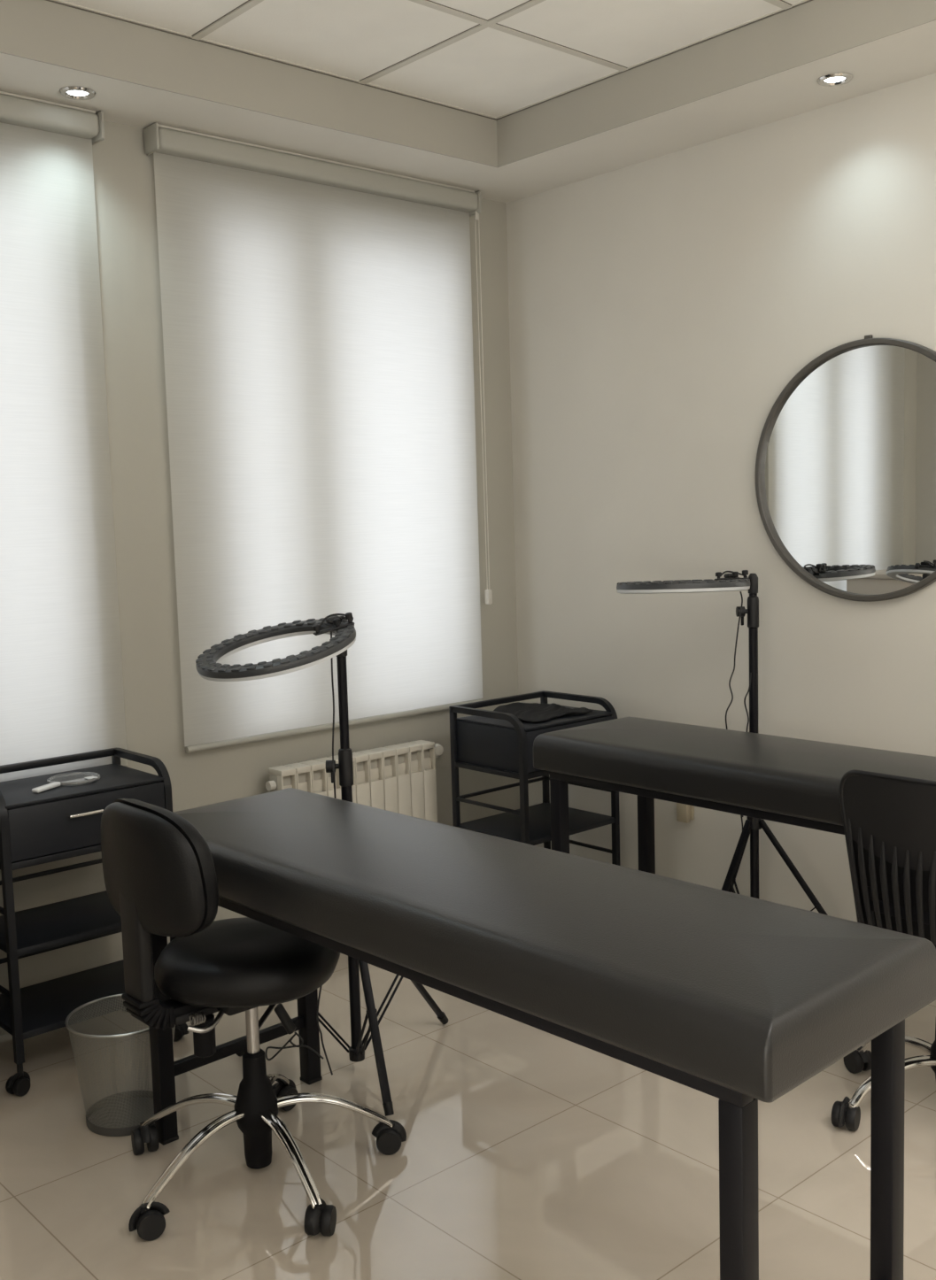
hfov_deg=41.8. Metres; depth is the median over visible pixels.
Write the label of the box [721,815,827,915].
tripod
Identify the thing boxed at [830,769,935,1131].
office chair
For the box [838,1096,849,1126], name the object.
hood
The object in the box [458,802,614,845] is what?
shelf
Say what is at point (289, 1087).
hood
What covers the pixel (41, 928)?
shelf
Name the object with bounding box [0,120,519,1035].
wall
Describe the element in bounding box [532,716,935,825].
cushion
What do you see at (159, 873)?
office chair
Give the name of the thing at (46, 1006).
shelf
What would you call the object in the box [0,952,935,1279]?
floor
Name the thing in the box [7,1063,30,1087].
hood
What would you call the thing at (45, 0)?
trim
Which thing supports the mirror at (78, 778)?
on the trolley at (60, 822)
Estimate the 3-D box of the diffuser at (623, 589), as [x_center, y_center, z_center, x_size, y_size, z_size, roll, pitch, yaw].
[0.680,-0.160,3.881,0.416,0.030,0.416,-7,8,-42]
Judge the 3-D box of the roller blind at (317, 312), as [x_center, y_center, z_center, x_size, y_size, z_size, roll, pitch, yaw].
[-0.449,-0.667,4.321,1.360,1.970,0.084,-7,8,-42]
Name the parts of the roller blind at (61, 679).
mounting rail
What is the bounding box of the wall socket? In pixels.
[676,802,693,823]
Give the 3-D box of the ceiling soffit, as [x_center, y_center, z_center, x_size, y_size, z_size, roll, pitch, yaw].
[0.174,-1.405,0.760,4.713,0.166,5.447,-7,8,-42]
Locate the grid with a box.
[51,0,808,119]
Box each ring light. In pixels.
[195,612,355,801]
[616,570,758,732]
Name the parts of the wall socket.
plate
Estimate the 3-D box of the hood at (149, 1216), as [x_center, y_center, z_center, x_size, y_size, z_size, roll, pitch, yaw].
[-0.679,1.221,2.608,0.087,0.055,0.016,-4,6,-25]
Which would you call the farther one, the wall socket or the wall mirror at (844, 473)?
the wall socket
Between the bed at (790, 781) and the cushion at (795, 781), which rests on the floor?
the bed at (790, 781)
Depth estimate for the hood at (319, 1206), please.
2.57 m
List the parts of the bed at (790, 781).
leg, leg, frame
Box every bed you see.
[148,787,935,1279]
[532,716,935,874]
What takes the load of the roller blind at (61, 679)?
attached to the wall at (124, 177)
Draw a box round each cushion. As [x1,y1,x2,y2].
[173,787,935,1102]
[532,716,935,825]
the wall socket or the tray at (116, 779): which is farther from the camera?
the wall socket
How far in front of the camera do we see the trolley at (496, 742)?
4.37 m
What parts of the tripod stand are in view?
leg, leg, leg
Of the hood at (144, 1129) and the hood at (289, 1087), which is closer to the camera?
the hood at (144, 1129)
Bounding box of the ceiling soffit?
[0,0,935,167]
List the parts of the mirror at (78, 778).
handle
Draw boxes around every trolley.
[0,747,189,1096]
[448,690,620,865]
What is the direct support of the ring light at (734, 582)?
on the floor
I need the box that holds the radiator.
[265,740,443,822]
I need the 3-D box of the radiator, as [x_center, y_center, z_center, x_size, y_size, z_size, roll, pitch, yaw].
[-0.399,0.739,4.433,0.762,0.675,0.149,-7,8,-42]
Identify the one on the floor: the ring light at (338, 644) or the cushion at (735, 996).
the ring light at (338, 644)
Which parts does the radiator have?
valve knob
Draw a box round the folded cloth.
[493,701,593,722]
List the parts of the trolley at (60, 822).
frame, drawer rail, guard rail, rail, guard rail, handle, drawer, frame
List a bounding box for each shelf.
[0,890,121,956]
[0,959,126,1039]
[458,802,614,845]
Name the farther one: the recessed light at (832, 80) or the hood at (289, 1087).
the recessed light at (832, 80)
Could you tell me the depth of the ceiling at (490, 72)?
3.56 m
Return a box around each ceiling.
[0,20,935,203]
[60,0,802,117]
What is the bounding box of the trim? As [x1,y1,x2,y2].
[45,0,812,120]
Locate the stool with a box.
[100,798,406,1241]
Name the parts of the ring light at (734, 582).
knob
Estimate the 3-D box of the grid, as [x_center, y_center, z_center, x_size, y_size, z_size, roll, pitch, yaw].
[0.171,-1.490,0.750,4.710,0.014,5.445,-7,8,-42]
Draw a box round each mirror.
[31,771,100,793]
[754,334,935,601]
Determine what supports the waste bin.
on the floor
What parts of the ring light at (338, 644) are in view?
knob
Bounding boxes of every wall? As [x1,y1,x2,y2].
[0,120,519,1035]
[505,72,935,922]
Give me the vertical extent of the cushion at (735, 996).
0.122 m
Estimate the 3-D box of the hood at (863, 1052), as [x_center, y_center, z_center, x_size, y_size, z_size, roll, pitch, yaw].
[1.042,1.107,3.271,0.021,0.049,0.078,-4,6,-22]
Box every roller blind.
[0,91,127,782]
[143,122,492,753]
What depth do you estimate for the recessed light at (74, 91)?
3.47 m
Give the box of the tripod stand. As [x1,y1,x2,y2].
[258,956,402,1116]
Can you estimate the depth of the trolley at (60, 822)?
3.40 m
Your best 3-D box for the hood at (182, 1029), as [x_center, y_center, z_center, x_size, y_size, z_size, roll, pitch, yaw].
[-0.857,1.122,3.600,0.069,0.074,0.018,-1,6,9]
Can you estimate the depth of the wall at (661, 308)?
4.24 m
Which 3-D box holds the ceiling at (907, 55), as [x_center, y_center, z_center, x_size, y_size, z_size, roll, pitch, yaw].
[0.193,-1.530,0.999,5.080,0.365,5.790,-7,8,-42]
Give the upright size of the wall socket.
0.100 m
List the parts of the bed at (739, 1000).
leg, leg, frame, leg, leg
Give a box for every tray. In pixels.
[0,763,164,808]
[456,702,613,731]
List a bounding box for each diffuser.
[199,631,355,681]
[616,586,749,593]
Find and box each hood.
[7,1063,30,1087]
[128,1201,169,1231]
[138,1121,151,1143]
[177,1022,189,1034]
[273,1079,296,1096]
[311,1198,326,1235]
[371,1119,406,1141]
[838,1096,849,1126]
[856,1046,871,1063]
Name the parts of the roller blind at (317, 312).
mounting rail, pull chain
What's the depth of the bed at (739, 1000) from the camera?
2.06 m
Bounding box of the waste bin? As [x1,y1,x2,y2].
[64,994,175,1136]
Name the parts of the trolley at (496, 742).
frame, rail, drawer rail, guard rail, drawer, frame, guard rail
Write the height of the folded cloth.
0.027 m
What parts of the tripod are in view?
leg, leg, leg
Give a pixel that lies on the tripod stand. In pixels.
(356, 1052)
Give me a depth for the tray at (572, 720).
4.32 m
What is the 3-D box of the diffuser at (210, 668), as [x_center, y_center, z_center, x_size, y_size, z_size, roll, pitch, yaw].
[-0.493,0.032,3.171,0.405,0.106,0.416,-7,8,-42]
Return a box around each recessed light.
[59,85,95,100]
[817,72,852,86]

